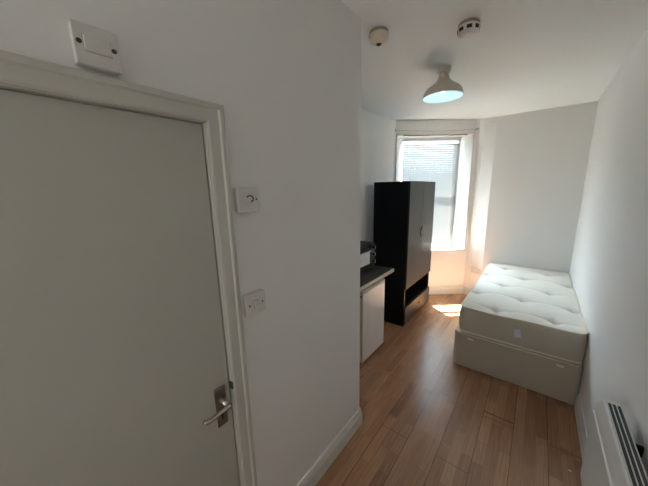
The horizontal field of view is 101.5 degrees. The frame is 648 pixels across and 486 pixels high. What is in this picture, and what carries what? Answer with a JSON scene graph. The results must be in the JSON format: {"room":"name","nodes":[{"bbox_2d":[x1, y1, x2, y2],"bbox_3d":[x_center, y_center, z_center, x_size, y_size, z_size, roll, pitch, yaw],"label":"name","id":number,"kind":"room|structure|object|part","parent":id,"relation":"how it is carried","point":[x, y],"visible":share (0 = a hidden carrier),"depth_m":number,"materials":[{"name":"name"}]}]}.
{"room":"studio apartment","nodes":[
{"label":"studio apartment","id":0,"kind":"room"},
{"bbox_2d":[0,0,360,485],"bbox_3d":[-0.717,0.248,0.571,0.100,2.620,2.893,8,14,38],"label":"wall door","id":1,"kind":"structure","parent":0,"point":[285,75],"depth_m":1.12,"materials":[{"name":"white paint"}]},
{"bbox_2d":[67,18,121,75],"bbox_3d":[-0.516,-0.439,0.600,0.033,0.084,0.082,8,14,38],"label":"fused spur","id":2,"kind":"object","parent":1,"relation":"attached to","point":[93,48],"visible":1,"depth_m":0.59,"materials":[{"name":"white plastic"}]},
{"bbox_2d":[0,50,256,485],"bbox_3d":[-0.621,0.570,0.732,0.121,1.921,0.886,8,14,38],"label":"door frame","id":3,"kind":"structure","parent":1,"relation":"attached to","point":[17,70],"depth_m":0.84,"materials":[{"name":"grey wood"}]},
{"bbox_2d":[0,89,239,485],"bbox_3d":[-0.588,0.602,0.716,0.102,1.852,0.766,8,14,38],"label":"door","id":4,"kind":"structure","parent":3,"relation":"attached to","point":[114,372],"depth_m":0.69,"materials":[{"name":"grey paint"}]},
{"bbox_3d":[-0.384,0.597,0.939,0.058,0.026,0.108,8,14,38],"label":"lever","id":5,"kind":"part","parent":4,"relation":"part of","materials":[{"name":"silver metal"}]},
{"bbox_3d":[-0.384,0.610,0.990,0.006,0.160,0.041,8,14,38],"label":"handle","id":6,"kind":"part","parent":4,"relation":"part of","materials":[{"name":"silver metal"}]},
{"bbox_2d":[234,187,258,212],"bbox_3d":[-0.276,-0.155,0.954,0.031,0.088,0.088,8,14,38],"label":"switch","id":7,"kind":"object","parent":1,"relation":"attached to","point":[246,198],"visible":1,"depth_m":0.94,"materials":[{"name":"white plastic"}]},
{"bbox_2d":[243,289,265,317],"bbox_3d":[-0.269,0.235,1.033,0.028,0.088,0.088,8,14,38],"label":"light switch","id":8,"kind":"object","parent":1,"relation":"attached to","point":[254,302],"visible":1,"depth_m":1.02,"materials":[{"name":"white plastic"}]},
{"bbox_2d":[296,407,361,485],"bbox_3d":[-0.279,1.265,1.777,0.716,0.132,0.878,8,14,38],"label":"baseboard","id":9,"kind":"structure","parent":1,"relation":"attached to","point":[321,465],"depth_m":1.62,"materials":[{"name":"white paint"}]},
{"bbox_2d":[360,265,393,291],"bbox_3d":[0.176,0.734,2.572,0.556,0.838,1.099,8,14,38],"label":"countertop","id":10,"kind":"structure","parent":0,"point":[368,277],"depth_m":2.55,"materials":[{"name":"laminate"}]},
{"bbox_2d":[360,241,375,272],"bbox_3d":[0.274,0.151,2.634,0.338,0.275,0.470,8,14,38],"label":"oven","id":11,"kind":"object","parent":10,"relation":"on","point":[367,249],"visible":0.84,"depth_m":2.60,"materials":[{"name":"black metal"}]},
{"bbox_3d":[0.343,0.179,2.513,0.019,0.205,0.359,8,14,38],"label":"door","id":12,"kind":"part","parent":11,"relation":"part of","materials":[{"name":"black plastic"}]},
{"bbox_3d":[0.355,0.173,2.510,0.004,0.118,0.315,8,14,38],"label":"glass","id":13,"kind":"part","parent":11,"relation":"part of","materials":[{"name":"grey glass"}]},
{"bbox_3d":[0.487,0.127,2.692,0.016,0.250,0.104,8,14,38],"label":"control panel","id":14,"kind":"part","parent":11,"relation":"part of","materials":[{"name":"black plastic"}]},
{"bbox_2d":[360,108,395,241],"bbox_3d":[0.230,-0.267,3.025,0.120,2.620,2.407,8,14,38],"label":"wall","id":15,"kind":"structure","parent":0,"point":[378,133],"depth_m":3.31,"materials":[{"name":"white paint"}]},
{"bbox_2d":[394,117,496,287],"bbox_3d":[1.645,-0.519,4.019,1.607,2.660,0.485,0,11,8],"label":"wall window","id":16,"kind":"structure","parent":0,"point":[447,268],"depth_m":3.80,"materials":[{"name":"white paint"}]},
{"bbox_2d":[402,138,460,245],"bbox_3d":[1.584,-0.730,4.006,0.840,1.590,0.049,-2,11,-1],"label":"blind","id":17,"kind":"object","parent":16,"relation":"attached to","point":[445,183],"visible":0.59,"depth_m":3.95,"materials":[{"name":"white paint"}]},
{"bbox_3d":[1.567,-1.495,3.857,0.840,0.030,0.040,-2,11,-1],"label":"head rail","id":18,"kind":"part","parent":17,"relation":"part of","materials":[{"name":"white paint"}]},
{"bbox_2d":[395,132,474,251],"bbox_3d":[1.571,-0.724,3.977,1.109,1.698,0.268,-2,11,-1],"label":"window","id":19,"kind":"structure","parent":16,"relation":"attached to","point":[466,148],"depth_m":3.92,"materials":[{"name":"white paint"}]},
{"bbox_3d":[1.562,-0.750,4.072,0.860,1.555,0.049,-2,11,-1],"label":"sash","id":20,"kind":"part","parent":19,"relation":"part of","materials":[{"name":"glass"}]},
{"bbox_3d":[1.590,0.102,4.108,1.109,0.028,0.198,-2,11,-1],"label":"sill","id":21,"kind":"part","parent":19,"relation":"part of","materials":[{"name":"white paint"}]},
{"bbox_2d":[395,128,478,130],"bbox_3d":[1.554,-1.562,3.666,1.164,0.032,0.051,-2,11,-1],"label":"wire","id":22,"kind":"object","parent":16,"relation":"attached to","point":[476,128],"visible":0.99,"depth_m":3.66,"materials":[{"name":"metal"}]},
{"bbox_2d":[429,285,471,294],"bbox_3d":[2.324,0.779,3.901,1.760,0.132,0.355,4,13,27],"label":"baseboard","id":23,"kind":"structure","parent":16,"relation":"attached to","point":[460,289],"depth_m":4.14,"materials":[{"name":"white paint"}]},
{"bbox_2d":[471,267,479,274],"bbox_3d":[2.261,0.414,3.960,0.022,0.086,0.146,-6,12,-21],"label":"wall socket","id":24,"kind":"object","parent":16,"relation":"attached to","point":[473,270],"visible":1,"depth_m":3.95,"materials":[{"name":"white plastic"}]},
{"bbox_2d":[316,294,581,485],"bbox_3d":[0.524,1.302,1.987,2.550,0.060,6.250,8,14,38],"label":"floor","id":25,"kind":"structure","parent":0,"point":[425,422],"depth_m":1.88,"materials":[{"name":"brown wood"}]},
{"bbox_2d":[360,278,384,362],"bbox_3d":[0.307,0.740,2.746,0.488,0.752,0.444,8,14,38],"label":"mini fridge","id":26,"kind":"object","parent":25,"relation":"on","point":[372,297],"visible":0.45,"depth_m":2.56,"materials":[{"name":"white metal"}]},
{"bbox_3d":[0.340,0.785,2.443,0.037,0.709,0.004,8,14,38],"label":"door edge trim","id":27,"kind":"part","parent":26,"relation":"part of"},
{"bbox_3d":[0.488,0.418,2.530,0.010,0.016,0.400,8,14,38],"label":"handle","id":28,"kind":"part","parent":26,"relation":"part of","materials":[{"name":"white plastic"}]},
{"bbox_2d":[373,181,434,326],"bbox_3d":[1.070,0.078,3.494,0.467,1.722,0.893,8,14,38],"label":"wardrobe","id":29,"kind":"object","parent":25,"relation":"on","point":[403,210],"visible":0.97,"depth_m":3.17,"materials":[{"name":"black wood"}]},
{"bbox_3d":[1.081,-0.097,3.155,0.017,1.241,0.443,8,14,38],"label":"door","id":30,"kind":"part","parent":29,"relation":"part of","materials":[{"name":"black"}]},
{"bbox_3d":[1.131,0.793,3.602,0.298,0.215,0.889,8,14,38],"label":"drawer","id":31,"kind":"part","parent":29,"relation":"part of","materials":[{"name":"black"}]},
{"bbox_3d":[1.359,-0.172,3.496,0.017,1.241,0.443,8,14,38],"label":"door","id":32,"kind":"part","parent":29,"relation":"part of","materials":[{"name":"black wood"}]},
{"bbox_2d":[453,325,582,404],"bbox_3d":[2.115,0.876,2.913,0.867,0.340,1.798,8,14,38],"label":"base","id":33,"kind":"object","parent":25,"relation":"on","point":[559,379],"visible":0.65,"depth_m":2.18,"materials":[{"name":"beige fabric"}]},
{"bbox_2d":[459,263,587,362],"bbox_3d":[2.123,0.582,2.858,0.858,0.255,1.796,8,14,38],"label":"mattress","id":34,"kind":"object","parent":33,"relation":"on","point":[532,309],"visible":1,"depth_m":2.35,"materials":[{"name":"white fabric"}]},
{"bbox_3d":[2.128,0.492,2.841,0.835,0.071,1.773,8,14,38],"label":"panel","id":35,"kind":"part","parent":34,"relation":"part of","materials":[{"name":"white fabric"}]},
{"bbox_2d":[341,0,647,119],"bbox_3d":[0.499,-1.335,1.811,2.934,0.120,6.834,8,14,38],"label":"ceiling","id":36,"kind":"structure","parent":0,"point":[524,55],"depth_m":1.78,"materials":[{"name":"white paint"}]},
{"bbox_2d":[369,26,388,46],"bbox_3d":[0.315,-1.172,1.518,0.112,0.076,0.112,8,14,38],"label":"fire alarm","id":37,"kind":"object","parent":36,"relation":"attached to","point":[379,35],"visible":1,"depth_m":1.48,"materials":[{"name":"plastic"}]},
{"bbox_3d":[0.314,-1.200,1.512,0.106,0.018,0.106,8,14,38],"label":"plate","id":38,"kind":"part","parent":37,"relation":"part of","materials":[{"name":"plastic"}]},
{"bbox_2d":[422,64,463,103],"bbox_3d":[0.904,-1.214,2.004,0.290,0.210,0.290,8,14,38],"label":"pendant lamp","id":39,"kind":"object","parent":36,"relation":"hanging from","point":[444,90],"visible":1,"depth_m":1.97,"materials":[{"name":"white metal"}]},
{"bbox_2d":[457,17,479,39],"bbox_3d":[0.797,-1.176,1.462,0.114,0.066,0.114,8,14,38],"label":"smoke detector","id":40,"kind":"object","parent":36,"relation":"attached to","point":[469,28],"visible":1,"depth_m":1.43,"materials":[{"name":"plastic"}]},
{"bbox_3d":[0.797,-1.201,1.457,0.108,0.016,0.108,8,14,38],"label":"plate","id":41,"kind":"part","parent":40,"relation":"part of","materials":[{"name":"plastic"}]},
{"bbox_2d":[482,101,597,272],"bbox_3d":[2.723,-0.403,3.421,1.026,2.620,0.120,8,14,38],"label":"wall","id":42,"kind":"structure","parent":0,"point":[540,157],"depth_m":3.32,"materials":[{"name":"white paint"}]},
{"bbox_2d":[569,29,647,476],"bbox_3d":[1.327,0.121,0.972,0.120,2.620,6.100,8,14,38],"label":"wall","id":43,"kind":"structure","parent":0,"point":[608,272],"depth_m":1.57,"materials":[{"name":"white paint"}]},
{"bbox_2d":[574,393,587,460],"bbox_3d":[0.708,1.493,0.534,0.016,0.132,3.798,8,14,38],"label":"baseboard","id":44,"kind":"structure","parent":43,"relation":"attached to","point":[579,414],"depth_m":1.76,"materials":[{"name":"white paint"}]},
{"bbox_2d":[580,399,647,485],"bbox_3d":[1.036,0.913,0.929,0.114,0.439,0.545,8,14,38],"label":"heater","id":45,"kind":"object","parent":43,"relation":"attached to","point":[611,457],"visible":1,"depth_m":0.96,"materials":[{"name":"white metal"}]},
{"bbox_3d":[0.996,0.925,0.964,0.012,0.342,0.533,8,14,38],"label":"panel","id":46,"kind":"part","parent":45,"relation":"part of","materials":[{"name":"white metal"}]},
{"bbox_2d":[606,401,647,485],"bbox_3d":[1.025,0.701,0.888,0.043,0.008,0.500,8,14,38],"label":"grille","id":47,"kind":"object","parent":45,"relation":"attached to","point":[631,470],"depth_m":0.90,"materials":[{"name":"white metal"}]}
]}

